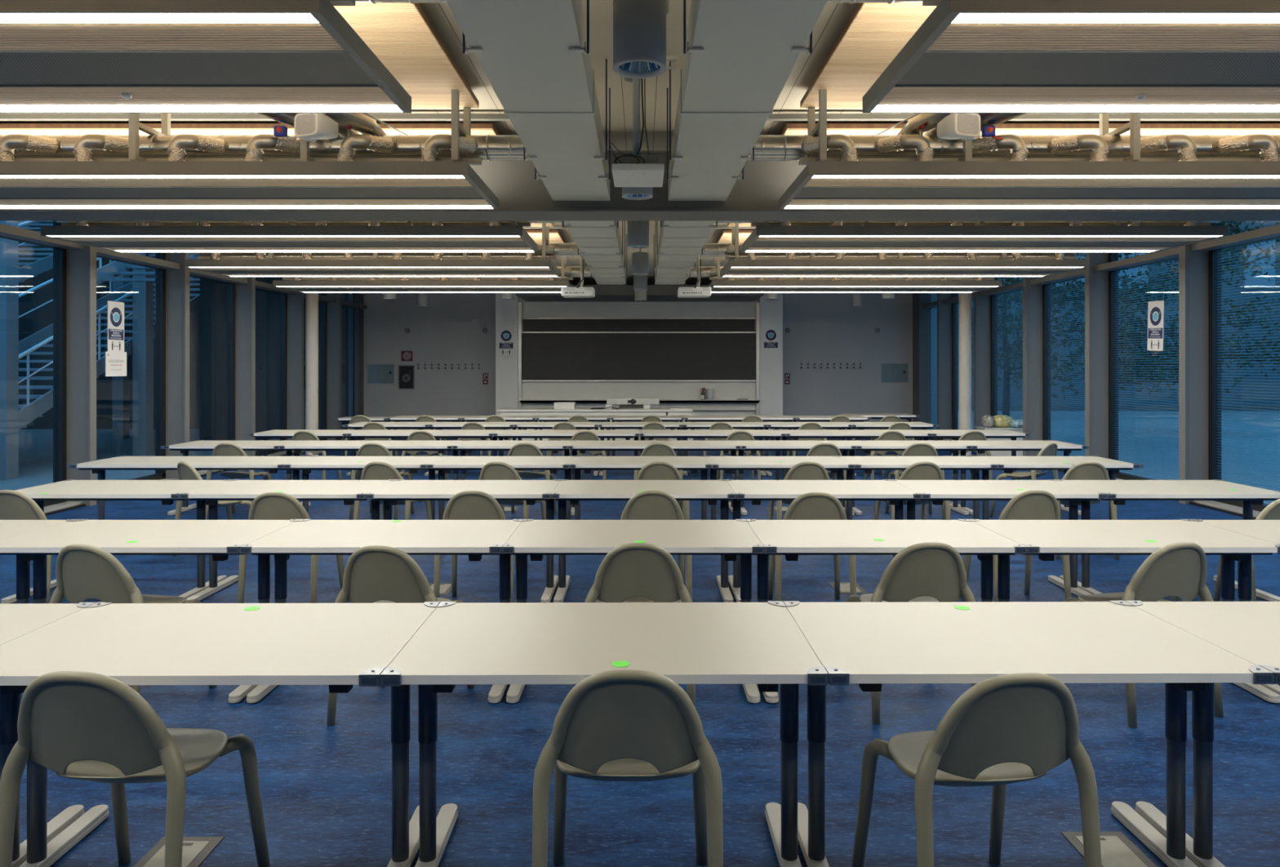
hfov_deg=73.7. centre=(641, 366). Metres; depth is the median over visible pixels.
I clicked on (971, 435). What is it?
chair
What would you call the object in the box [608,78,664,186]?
projector
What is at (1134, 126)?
support frame
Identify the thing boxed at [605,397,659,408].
bar
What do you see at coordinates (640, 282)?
lamp
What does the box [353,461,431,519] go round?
chair
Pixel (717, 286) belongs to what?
ceiling light panel
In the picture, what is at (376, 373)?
notice board
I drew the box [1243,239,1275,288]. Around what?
window
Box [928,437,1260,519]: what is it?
baseboard
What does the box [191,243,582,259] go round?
spiral duct
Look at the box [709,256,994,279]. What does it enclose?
support frame
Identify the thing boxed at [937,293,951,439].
trim
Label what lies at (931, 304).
trim
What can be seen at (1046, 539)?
table
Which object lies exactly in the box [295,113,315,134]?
grille
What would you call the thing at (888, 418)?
chair
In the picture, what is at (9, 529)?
table
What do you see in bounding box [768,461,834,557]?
chair
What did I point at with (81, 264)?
column
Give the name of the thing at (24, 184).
ceiling light panel
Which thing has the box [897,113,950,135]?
duct
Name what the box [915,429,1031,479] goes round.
table
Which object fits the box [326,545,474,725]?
chair
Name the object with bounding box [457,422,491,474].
chair
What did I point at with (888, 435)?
chair
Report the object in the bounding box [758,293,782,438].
wall
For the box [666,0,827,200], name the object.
duct
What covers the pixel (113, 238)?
ceiling light panel
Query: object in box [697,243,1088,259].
spiral duct
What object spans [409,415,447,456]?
chair
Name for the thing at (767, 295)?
lamp
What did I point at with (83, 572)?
chair
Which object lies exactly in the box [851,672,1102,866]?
chair
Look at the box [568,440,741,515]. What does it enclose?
table
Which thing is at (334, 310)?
trim
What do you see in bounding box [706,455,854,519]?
table
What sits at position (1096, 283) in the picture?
column
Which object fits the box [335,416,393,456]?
table
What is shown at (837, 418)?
chair
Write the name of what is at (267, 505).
chair
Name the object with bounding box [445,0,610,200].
duct
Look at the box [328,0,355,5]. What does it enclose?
support frame
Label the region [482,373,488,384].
sign
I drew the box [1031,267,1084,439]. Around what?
trim
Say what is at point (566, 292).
projector
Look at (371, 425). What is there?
chair
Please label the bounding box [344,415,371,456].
chair
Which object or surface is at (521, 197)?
ceiling beam
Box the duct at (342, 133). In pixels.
[287,113,359,137]
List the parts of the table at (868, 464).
leg, leg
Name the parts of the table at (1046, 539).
leg, leg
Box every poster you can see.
[107,300,124,351]
[1146,300,1164,355]
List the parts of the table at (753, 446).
leg, leg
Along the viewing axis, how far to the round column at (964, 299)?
14.11 m
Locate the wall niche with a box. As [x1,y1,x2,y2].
[519,297,758,429]
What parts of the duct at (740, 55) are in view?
hanging rod, hanging rod, hanging rod, hanging rod, hanging rod, hanging rod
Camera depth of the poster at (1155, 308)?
10.71 m
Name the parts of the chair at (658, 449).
leg, backrest, leg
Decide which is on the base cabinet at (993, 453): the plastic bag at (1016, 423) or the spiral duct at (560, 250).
the plastic bag at (1016, 423)
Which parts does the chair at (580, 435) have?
backrest, seat, leg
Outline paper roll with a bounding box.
[706,388,713,399]
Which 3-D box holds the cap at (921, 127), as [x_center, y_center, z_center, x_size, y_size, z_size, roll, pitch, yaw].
[1.709,-1.393,5.215,0.040,0.160,0.039,0,0,0]
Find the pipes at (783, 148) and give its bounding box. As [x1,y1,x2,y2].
[746,134,1279,161]
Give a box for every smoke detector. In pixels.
[121,93,132,99]
[1135,94,1146,100]
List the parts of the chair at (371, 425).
leg, backrest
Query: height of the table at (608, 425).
0.726 m
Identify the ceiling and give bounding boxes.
[0,0,1279,284]
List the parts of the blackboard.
post, post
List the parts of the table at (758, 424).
leg, leg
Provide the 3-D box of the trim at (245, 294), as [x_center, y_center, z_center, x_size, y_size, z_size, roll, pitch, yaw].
[-6.300,-0.125,13.500,0.320,3.350,0.110,0,0,0]
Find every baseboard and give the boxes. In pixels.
[44,437,351,515]
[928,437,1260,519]
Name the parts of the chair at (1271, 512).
leg, leg, leg, backrest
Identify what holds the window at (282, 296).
in the wall at (208, 323)
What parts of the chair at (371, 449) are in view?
leg, backrest, leg, leg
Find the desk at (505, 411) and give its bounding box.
[497,407,693,439]
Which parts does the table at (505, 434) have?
leg, leg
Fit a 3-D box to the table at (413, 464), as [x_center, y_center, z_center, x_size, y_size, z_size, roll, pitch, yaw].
[-2.410,1.182,7.530,1.197,0.726,0.712,0,0,0]
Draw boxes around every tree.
[957,276,1083,416]
[997,248,1257,399]
[1070,221,1279,396]
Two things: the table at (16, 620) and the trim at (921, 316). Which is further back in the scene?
the trim at (921, 316)
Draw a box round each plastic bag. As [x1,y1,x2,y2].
[980,414,995,427]
[991,414,1013,426]
[1008,418,1022,427]
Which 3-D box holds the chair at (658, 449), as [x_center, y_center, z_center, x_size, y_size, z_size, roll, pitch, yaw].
[0.166,1.156,8.800,0.496,0.794,0.562,0,0,0]
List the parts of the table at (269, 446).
leg, leg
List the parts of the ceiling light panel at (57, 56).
perforated plate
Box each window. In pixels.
[0,221,83,506]
[96,248,179,479]
[189,267,247,471]
[255,277,297,456]
[303,293,336,439]
[342,293,367,416]
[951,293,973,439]
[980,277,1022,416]
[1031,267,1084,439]
[1055,256,1084,288]
[1094,247,1178,479]
[1118,252,1148,288]
[1191,222,1279,511]
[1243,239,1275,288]
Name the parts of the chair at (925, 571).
leg, leg, seat, backrest, leg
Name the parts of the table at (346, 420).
leg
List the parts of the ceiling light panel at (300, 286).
perforated plate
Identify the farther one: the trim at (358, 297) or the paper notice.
the trim at (358, 297)
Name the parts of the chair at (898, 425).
leg, backrest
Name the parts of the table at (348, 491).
leg, leg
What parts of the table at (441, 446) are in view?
leg, leg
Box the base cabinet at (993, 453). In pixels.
[974,426,1022,456]
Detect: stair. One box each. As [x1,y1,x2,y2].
[18,221,53,282]
[18,253,199,430]
[96,252,197,285]
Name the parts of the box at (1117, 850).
lid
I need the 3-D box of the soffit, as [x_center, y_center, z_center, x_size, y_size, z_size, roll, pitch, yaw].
[-0.038,-1.520,17.750,4.918,0.200,1.700,0,0,0]
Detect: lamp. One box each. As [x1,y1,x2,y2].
[383,293,395,299]
[417,293,427,306]
[501,293,513,299]
[612,0,666,79]
[622,154,653,199]
[626,221,648,248]
[631,248,648,275]
[633,275,647,290]
[635,290,646,301]
[764,293,777,299]
[851,293,862,306]
[881,293,894,298]
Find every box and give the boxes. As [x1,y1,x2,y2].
[133,836,224,866]
[428,582,451,595]
[504,506,519,511]
[553,401,575,408]
[773,506,788,511]
[828,582,866,593]
[1061,831,1157,866]
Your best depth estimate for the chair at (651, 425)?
11.78 m
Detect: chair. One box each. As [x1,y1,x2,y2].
[0,489,52,603]
[0,671,270,866]
[48,543,217,693]
[172,461,252,555]
[206,442,271,519]
[237,492,344,603]
[285,431,342,479]
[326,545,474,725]
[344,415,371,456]
[349,442,413,519]
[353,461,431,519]
[355,422,399,479]
[400,431,448,479]
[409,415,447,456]
[433,490,515,602]
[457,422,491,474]
[479,461,546,519]
[480,415,511,456]
[501,442,555,513]
[532,669,723,866]
[546,422,582,479]
[562,415,593,456]
[569,431,606,479]
[584,542,695,707]
[620,490,692,599]
[634,442,682,506]
[635,461,689,519]
[637,415,662,437]
[638,422,670,456]
[703,422,738,479]
[716,431,760,479]
[738,415,764,456]
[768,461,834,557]
[768,492,856,600]
[786,422,828,474]
[805,442,846,515]
[826,415,855,456]
[845,542,977,724]
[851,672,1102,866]
[863,431,906,479]
[869,415,901,455]
[870,422,914,479]
[873,461,951,557]
[885,442,945,519]
[941,431,992,479]
[964,489,1071,601]
[988,442,1062,519]
[1056,461,1119,559]
[1063,542,1223,728]
[1170,498,1279,601]
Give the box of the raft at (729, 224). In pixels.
[727,222,751,226]
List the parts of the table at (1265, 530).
leg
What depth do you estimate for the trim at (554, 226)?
10.67 m
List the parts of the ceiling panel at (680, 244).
hanging rod, hanging rod, hanging rod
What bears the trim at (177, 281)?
attached to the wall at (208, 323)
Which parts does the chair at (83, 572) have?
leg, backrest, leg, seat, leg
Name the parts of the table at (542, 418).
leg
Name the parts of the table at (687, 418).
leg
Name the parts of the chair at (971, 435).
seat, backrest, leg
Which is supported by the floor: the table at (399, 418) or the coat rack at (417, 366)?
the table at (399, 418)
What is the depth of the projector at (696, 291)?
10.40 m
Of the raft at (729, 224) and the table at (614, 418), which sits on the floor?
the table at (614, 418)
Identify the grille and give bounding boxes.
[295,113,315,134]
[957,113,978,134]
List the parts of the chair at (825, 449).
backrest, seat, leg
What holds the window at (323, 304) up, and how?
in the wall at (208, 323)
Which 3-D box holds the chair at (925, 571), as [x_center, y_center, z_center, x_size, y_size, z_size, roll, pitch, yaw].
[1.228,1.156,3.963,0.496,0.794,0.562,0,0,-5]
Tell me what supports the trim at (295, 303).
attached to the wall at (208, 323)
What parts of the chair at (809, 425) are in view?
leg, backrest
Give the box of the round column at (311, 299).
[305,293,318,455]
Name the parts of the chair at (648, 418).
backrest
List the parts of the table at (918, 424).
leg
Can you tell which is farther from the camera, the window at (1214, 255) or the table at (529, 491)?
the window at (1214, 255)
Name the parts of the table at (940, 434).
leg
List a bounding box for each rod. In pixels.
[363,113,408,135]
[875,113,919,135]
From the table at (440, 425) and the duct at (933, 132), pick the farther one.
the table at (440, 425)
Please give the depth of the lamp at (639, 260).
10.21 m
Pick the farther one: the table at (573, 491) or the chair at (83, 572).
the table at (573, 491)
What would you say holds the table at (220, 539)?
on the floor
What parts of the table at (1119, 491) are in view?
leg, leg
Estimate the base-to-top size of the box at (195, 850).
0.006 m
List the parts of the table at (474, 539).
leg, leg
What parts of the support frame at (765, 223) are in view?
post, post, post, cross arm, post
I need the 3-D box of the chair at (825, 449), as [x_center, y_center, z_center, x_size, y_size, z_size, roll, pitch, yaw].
[1.827,1.156,8.800,0.496,0.794,0.562,0,0,-2]
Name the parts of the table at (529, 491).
leg, leg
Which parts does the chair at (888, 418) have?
backrest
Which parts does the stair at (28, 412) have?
handrail, handrail, handrail, handrail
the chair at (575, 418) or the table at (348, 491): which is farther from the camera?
the chair at (575, 418)
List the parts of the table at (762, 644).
leg, leg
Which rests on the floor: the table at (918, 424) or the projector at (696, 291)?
the table at (918, 424)
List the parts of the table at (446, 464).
leg, leg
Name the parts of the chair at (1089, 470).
leg, seat, backrest, leg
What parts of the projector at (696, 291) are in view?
arm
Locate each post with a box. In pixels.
[0,221,18,479]
[111,260,129,439]
[132,252,153,455]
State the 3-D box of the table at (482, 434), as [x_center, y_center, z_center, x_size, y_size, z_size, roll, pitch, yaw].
[-2.730,1.182,10.850,1.797,0.726,0.712,0,0,0]
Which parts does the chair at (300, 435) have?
backrest, seat, leg, leg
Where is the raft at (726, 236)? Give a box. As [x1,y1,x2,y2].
[715,230,753,243]
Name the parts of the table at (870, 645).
leg, leg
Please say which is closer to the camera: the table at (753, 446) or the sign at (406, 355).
the table at (753, 446)
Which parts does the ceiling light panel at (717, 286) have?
perforated plate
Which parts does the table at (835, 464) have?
leg, leg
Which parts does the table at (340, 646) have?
leg, leg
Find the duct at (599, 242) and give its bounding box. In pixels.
[562,221,626,284]
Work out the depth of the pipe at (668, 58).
4.69 m
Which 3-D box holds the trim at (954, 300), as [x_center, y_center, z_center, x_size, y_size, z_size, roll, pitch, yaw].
[6.310,-1.350,16.720,0.180,0.080,1.870,0,0,0]
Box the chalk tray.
[520,400,759,402]
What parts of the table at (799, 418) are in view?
leg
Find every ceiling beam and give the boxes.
[0,114,1279,120]
[0,150,1279,221]
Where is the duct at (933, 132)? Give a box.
[924,113,996,137]
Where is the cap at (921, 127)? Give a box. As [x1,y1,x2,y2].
[918,124,924,136]
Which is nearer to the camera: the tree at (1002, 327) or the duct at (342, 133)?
the duct at (342, 133)
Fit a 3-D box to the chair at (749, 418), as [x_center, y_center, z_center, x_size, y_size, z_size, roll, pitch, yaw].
[1.749,1.156,13.680,0.496,0.794,0.562,0,0,2]
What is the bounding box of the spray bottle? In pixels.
[700,387,705,399]
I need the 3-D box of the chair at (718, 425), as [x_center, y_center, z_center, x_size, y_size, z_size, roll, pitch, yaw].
[1.113,1.156,12.030,0.496,0.794,0.562,0,0,4]
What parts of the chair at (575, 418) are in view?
backrest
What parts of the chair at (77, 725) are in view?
leg, backrest, leg, seat, leg, leg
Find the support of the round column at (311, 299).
on the floor
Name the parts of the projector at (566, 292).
arm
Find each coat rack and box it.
[415,364,483,368]
[798,363,863,368]
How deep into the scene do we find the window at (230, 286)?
13.39 m
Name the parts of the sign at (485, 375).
plate, plate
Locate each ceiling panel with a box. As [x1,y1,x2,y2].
[333,3,479,108]
[653,221,717,284]
[800,3,937,108]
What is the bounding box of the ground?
[0,410,1279,504]
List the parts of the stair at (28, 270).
handrail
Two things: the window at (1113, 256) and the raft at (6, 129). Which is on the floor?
the window at (1113, 256)
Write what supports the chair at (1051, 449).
on the floor
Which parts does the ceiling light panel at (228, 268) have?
perforated plate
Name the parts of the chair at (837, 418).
backrest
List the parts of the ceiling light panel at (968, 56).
perforated plate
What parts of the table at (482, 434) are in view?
leg, leg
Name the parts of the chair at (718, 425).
backrest, leg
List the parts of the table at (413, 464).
leg, leg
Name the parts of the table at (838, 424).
leg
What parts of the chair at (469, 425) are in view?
backrest, leg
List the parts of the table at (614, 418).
leg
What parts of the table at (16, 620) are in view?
leg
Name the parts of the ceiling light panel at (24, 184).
perforated plate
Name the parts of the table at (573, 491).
leg, leg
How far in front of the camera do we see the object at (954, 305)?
17.59 m
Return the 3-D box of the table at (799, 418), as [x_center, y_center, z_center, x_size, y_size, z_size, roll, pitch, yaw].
[3.090,1.182,14.100,1.197,0.726,0.712,0,0,0]
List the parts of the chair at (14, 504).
backrest, leg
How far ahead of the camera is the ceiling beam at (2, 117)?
5.97 m
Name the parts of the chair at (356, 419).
backrest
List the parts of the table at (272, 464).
leg, leg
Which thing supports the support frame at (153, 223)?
hanging from the ceiling
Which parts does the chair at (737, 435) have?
leg, leg, backrest, leg, leg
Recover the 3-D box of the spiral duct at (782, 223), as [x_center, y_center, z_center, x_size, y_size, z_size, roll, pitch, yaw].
[2.935,-1.333,7.672,4.630,0.267,0.319,0,0,0]
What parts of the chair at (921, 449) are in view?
leg, leg, backrest, leg, leg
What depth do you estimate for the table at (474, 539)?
4.13 m
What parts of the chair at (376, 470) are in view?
leg, leg, backrest, seat, leg, leg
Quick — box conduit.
[666,0,669,15]
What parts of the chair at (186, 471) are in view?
leg, backrest, leg, seat, leg, leg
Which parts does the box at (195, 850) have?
lid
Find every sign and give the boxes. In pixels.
[401,351,412,363]
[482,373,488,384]
[499,330,513,357]
[764,329,777,347]
[784,373,790,384]
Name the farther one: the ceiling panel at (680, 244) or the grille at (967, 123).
the ceiling panel at (680, 244)
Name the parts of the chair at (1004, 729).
leg, leg, seat, leg, backrest, leg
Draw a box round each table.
[0,479,231,603]
[0,519,76,603]
[0,519,300,702]
[0,601,439,866]
[0,602,94,866]
[66,455,315,519]
[160,440,304,515]
[179,479,395,600]
[239,519,523,702]
[246,429,364,479]
[279,440,465,506]
[284,455,445,519]
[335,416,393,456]
[342,421,440,475]
[346,429,502,479]
[364,479,560,602]
[380,600,827,866]
[386,415,468,456]
[426,455,575,519]
[428,421,520,475]
[452,440,573,506]
[461,415,540,456]
[493,429,639,456]
[502,519,764,702]
[513,421,600,475]
[535,415,611,456]
[551,479,736,602]
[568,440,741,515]
[569,455,711,519]
[598,421,682,475]
[610,415,684,456]
[640,429,785,479]
[680,421,767,475]
[683,415,796,456]
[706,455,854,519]
[725,479,921,602]
[733,440,856,515]
[746,519,1026,702]
[760,421,852,475]
[777,429,932,479]
[783,600,1274,866]
[790,415,871,456]
[835,455,997,519]
[839,413,919,453]
[840,421,938,475]
[841,440,972,515]
[890,479,1106,595]
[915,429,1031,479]
[948,440,1090,515]
[965,455,1143,519]
[968,519,1279,702]
[1054,479,1279,601]
[1125,600,1279,866]
[1191,519,1279,694]
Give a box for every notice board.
[367,364,394,382]
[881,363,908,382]
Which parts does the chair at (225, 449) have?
leg, backrest, leg, seat, leg, leg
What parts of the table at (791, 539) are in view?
leg, leg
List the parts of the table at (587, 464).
leg, leg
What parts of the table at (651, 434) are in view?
leg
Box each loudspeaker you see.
[293,113,338,142]
[937,113,980,141]
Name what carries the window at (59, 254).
in the wall at (208, 323)
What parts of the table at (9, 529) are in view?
leg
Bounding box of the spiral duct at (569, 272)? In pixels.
[278,266,593,279]
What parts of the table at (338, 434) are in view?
leg, leg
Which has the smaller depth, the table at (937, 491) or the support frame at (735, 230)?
the table at (937, 491)
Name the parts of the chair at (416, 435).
leg, backrest, seat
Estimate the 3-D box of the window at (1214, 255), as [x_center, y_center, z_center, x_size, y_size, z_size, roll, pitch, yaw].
[6.365,-0.145,8.660,0.290,3.310,1.990,0,0,0]
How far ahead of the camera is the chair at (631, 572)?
3.73 m
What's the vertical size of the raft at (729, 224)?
0.045 m
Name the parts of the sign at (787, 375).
plate, plate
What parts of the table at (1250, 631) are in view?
leg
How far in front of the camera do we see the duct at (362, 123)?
5.23 m
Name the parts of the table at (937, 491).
leg, leg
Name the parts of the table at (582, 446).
leg, leg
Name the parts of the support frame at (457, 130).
post, cross arm, post, rail, post, post, cross arm, post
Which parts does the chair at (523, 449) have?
leg, backrest, seat, leg, leg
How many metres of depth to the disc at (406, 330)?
19.31 m
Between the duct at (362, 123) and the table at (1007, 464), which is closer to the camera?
the duct at (362, 123)
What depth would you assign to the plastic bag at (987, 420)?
14.45 m
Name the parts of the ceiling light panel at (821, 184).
perforated plate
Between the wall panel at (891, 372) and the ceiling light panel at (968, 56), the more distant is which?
the wall panel at (891, 372)
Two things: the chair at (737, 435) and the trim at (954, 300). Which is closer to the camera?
the chair at (737, 435)
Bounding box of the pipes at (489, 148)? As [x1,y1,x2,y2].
[0,134,531,161]
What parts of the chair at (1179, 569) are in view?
leg, seat, leg, backrest, leg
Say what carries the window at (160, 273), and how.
in the wall at (208, 323)
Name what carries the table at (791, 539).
on the floor
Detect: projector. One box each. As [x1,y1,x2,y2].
[560,256,595,297]
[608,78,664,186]
[677,256,711,297]
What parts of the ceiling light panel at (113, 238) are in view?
perforated plate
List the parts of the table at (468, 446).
leg, leg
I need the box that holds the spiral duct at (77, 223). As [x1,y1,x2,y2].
[56,221,564,226]
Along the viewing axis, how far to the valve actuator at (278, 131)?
5.13 m
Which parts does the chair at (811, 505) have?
leg, leg, backrest, leg, leg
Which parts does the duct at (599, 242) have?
hanging rod, hanging rod, hanging rod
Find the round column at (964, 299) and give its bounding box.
[958,293,971,455]
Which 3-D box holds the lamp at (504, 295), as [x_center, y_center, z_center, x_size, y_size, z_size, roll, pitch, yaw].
[-2.207,-1.457,14.015,0.204,0.686,0.204,0,0,0]
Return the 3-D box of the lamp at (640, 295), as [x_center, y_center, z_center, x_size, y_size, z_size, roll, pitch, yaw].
[-0.020,-1.457,14.300,0.204,0.686,0.204,0,0,0]
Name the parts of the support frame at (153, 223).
post, cross arm, post, post, post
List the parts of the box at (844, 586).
lid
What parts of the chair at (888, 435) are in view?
leg, leg, seat, backrest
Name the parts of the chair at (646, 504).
backrest, leg, leg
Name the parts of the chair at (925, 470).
leg, leg, seat, backrest, leg, leg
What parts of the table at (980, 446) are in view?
leg, leg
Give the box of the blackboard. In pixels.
[518,301,759,415]
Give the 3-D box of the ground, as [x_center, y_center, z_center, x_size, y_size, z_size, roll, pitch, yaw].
[0.000,1.700,20.000,120.000,0.200,80.000,0,0,0]
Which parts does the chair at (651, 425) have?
backrest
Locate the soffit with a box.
[515,284,764,302]
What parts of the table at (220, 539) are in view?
leg, leg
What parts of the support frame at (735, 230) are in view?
post, post, post, post, rail, post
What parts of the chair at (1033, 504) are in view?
leg, leg, leg, backrest, leg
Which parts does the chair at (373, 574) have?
leg, backrest, seat, leg, leg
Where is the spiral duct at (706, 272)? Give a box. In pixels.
[688,266,1002,279]
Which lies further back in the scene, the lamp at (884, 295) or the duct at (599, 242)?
the lamp at (884, 295)
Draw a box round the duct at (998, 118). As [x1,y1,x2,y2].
[980,113,1025,132]
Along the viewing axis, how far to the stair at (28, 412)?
15.29 m
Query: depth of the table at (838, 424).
12.18 m
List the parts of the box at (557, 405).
lid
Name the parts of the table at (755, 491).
leg, leg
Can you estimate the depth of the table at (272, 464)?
7.36 m
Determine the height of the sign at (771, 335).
0.396 m
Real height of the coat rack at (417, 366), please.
0.126 m
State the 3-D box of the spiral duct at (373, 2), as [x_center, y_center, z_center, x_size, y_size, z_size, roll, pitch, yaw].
[-2.978,-1.333,2.972,4.645,0.267,0.319,0,0,0]
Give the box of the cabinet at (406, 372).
[398,364,414,389]
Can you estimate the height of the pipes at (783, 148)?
0.267 m
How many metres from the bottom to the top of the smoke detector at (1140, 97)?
0.018 m
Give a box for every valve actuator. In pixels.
[273,125,296,140]
[981,125,1003,140]
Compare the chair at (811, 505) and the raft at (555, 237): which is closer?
the chair at (811, 505)
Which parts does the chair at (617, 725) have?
leg, leg, backrest, seat, leg, leg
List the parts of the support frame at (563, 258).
rail, post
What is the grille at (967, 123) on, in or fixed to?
attached to the loudspeaker at (965, 126)
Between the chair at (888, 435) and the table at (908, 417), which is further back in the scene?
the table at (908, 417)
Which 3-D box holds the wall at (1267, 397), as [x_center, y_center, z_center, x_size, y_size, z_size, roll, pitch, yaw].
[25.950,-4.400,31.130,38.100,12.100,0.340,0,0,0]
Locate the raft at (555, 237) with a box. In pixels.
[525,230,565,243]
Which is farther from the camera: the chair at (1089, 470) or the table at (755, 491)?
the chair at (1089, 470)
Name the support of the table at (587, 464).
on the floor
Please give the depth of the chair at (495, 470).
6.86 m
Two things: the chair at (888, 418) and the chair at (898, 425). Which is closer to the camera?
the chair at (898, 425)
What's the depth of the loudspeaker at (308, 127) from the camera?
4.69 m
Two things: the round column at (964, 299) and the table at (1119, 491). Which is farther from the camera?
the round column at (964, 299)
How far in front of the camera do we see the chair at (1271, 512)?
4.93 m
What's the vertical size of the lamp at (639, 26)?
0.686 m
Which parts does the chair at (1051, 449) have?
leg, seat, leg, backrest, leg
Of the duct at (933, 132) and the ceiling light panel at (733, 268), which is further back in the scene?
the ceiling light panel at (733, 268)
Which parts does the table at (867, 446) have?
leg, leg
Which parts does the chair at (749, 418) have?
backrest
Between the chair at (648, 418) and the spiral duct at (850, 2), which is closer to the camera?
the spiral duct at (850, 2)
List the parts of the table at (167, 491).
leg, leg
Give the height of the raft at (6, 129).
0.045 m
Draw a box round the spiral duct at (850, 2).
[826,0,922,4]
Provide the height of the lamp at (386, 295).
0.686 m
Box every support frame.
[14,89,481,164]
[61,221,530,226]
[197,222,556,259]
[282,256,573,279]
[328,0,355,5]
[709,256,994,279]
[724,222,1077,259]
[751,221,1211,226]
[799,89,1262,164]
[922,0,942,5]
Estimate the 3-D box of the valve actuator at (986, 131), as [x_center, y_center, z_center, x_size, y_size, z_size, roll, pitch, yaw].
[2.122,-1.412,5.151,0.128,0.078,0.058,0,0,0]
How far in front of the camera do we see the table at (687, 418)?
13.88 m
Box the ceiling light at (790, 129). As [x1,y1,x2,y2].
[780,123,1279,135]
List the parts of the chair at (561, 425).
leg, backrest, leg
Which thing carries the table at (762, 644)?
on the floor
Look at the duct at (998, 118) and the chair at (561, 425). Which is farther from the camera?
the chair at (561, 425)
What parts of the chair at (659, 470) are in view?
backrest, leg, leg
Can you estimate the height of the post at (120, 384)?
7.050 m
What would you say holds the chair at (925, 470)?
on the floor
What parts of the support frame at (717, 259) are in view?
post, rail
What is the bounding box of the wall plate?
[875,328,879,332]
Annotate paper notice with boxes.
[105,351,126,376]
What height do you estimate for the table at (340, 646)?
0.726 m
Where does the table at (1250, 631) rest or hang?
on the floor
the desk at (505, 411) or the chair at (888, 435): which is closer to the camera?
the chair at (888, 435)
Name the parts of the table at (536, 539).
leg, leg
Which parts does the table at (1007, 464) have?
leg, leg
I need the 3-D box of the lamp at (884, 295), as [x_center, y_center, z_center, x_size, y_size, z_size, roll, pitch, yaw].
[4.010,-1.457,13.886,0.204,0.686,0.204,0,0,0]
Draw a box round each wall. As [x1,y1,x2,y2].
[18,221,348,439]
[348,293,937,429]
[495,293,519,415]
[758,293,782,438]
[957,221,1279,410]
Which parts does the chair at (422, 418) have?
backrest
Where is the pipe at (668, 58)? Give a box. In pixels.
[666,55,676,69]
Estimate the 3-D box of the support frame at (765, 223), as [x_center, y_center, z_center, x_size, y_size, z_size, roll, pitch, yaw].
[3.040,-1.518,7.715,4.120,0.565,0.390,0,0,0]
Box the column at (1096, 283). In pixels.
[1084,252,1108,473]
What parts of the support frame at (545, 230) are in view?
post, post, rail, post, post, post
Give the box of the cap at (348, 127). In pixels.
[345,125,351,136]
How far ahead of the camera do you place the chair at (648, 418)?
13.43 m
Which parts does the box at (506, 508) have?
lid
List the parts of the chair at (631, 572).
leg, seat, backrest, leg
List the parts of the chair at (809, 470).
leg, leg, seat, backrest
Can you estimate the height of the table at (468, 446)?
0.726 m
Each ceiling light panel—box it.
[0,0,411,113]
[0,160,498,208]
[40,226,537,252]
[184,259,559,276]
[272,280,573,293]
[707,280,1001,293]
[720,259,1088,276]
[741,226,1228,252]
[778,160,1279,208]
[862,0,1279,113]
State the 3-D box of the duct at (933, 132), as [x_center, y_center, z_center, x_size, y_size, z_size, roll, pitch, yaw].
[2.067,-1.518,5.023,0.122,0.254,0.983,0,0,-30]
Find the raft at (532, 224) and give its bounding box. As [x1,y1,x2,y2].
[530,222,553,226]
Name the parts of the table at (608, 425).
leg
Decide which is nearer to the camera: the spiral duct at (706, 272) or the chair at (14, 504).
the chair at (14, 504)
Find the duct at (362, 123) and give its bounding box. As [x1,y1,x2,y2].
[325,113,386,137]
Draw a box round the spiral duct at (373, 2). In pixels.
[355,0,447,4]
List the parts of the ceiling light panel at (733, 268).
perforated plate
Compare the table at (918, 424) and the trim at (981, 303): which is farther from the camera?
the trim at (981, 303)
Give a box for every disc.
[404,328,409,333]
[482,328,487,333]
[785,328,790,333]
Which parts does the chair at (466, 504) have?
leg, leg, backrest, leg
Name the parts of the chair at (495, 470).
backrest, seat, leg, leg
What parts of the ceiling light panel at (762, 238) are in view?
perforated plate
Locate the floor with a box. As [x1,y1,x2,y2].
[0,437,1279,866]
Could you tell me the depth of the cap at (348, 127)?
5.21 m
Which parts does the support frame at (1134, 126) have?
post, cross arm, post, post, rail, post, cross arm, post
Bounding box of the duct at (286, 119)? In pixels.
[257,113,294,128]
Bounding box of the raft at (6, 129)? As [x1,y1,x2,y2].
[0,123,499,135]
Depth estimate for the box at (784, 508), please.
9.33 m
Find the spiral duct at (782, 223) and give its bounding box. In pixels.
[715,221,1222,226]
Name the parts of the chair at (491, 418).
backrest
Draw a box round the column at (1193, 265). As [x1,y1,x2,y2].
[1178,240,1208,503]
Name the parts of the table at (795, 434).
leg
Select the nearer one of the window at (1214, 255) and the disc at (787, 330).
the window at (1214, 255)
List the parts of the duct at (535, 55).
hanging rod, hanging rod, hanging rod, hanging rod, hanging rod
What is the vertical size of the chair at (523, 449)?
0.794 m
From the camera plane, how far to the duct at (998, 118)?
5.13 m
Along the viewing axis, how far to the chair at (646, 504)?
5.28 m
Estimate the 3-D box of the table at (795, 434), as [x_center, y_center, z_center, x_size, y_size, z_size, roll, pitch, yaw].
[2.670,1.182,10.850,1.797,0.726,0.712,0,0,0]
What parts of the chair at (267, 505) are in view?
leg, backrest, leg, leg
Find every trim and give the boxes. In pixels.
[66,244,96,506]
[165,252,189,479]
[235,276,255,456]
[286,291,303,452]
[326,293,342,439]
[354,293,363,416]
[523,225,755,228]
[912,293,930,429]
[922,301,937,307]
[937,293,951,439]
[942,293,973,303]
[973,288,990,429]
[1022,276,1042,456]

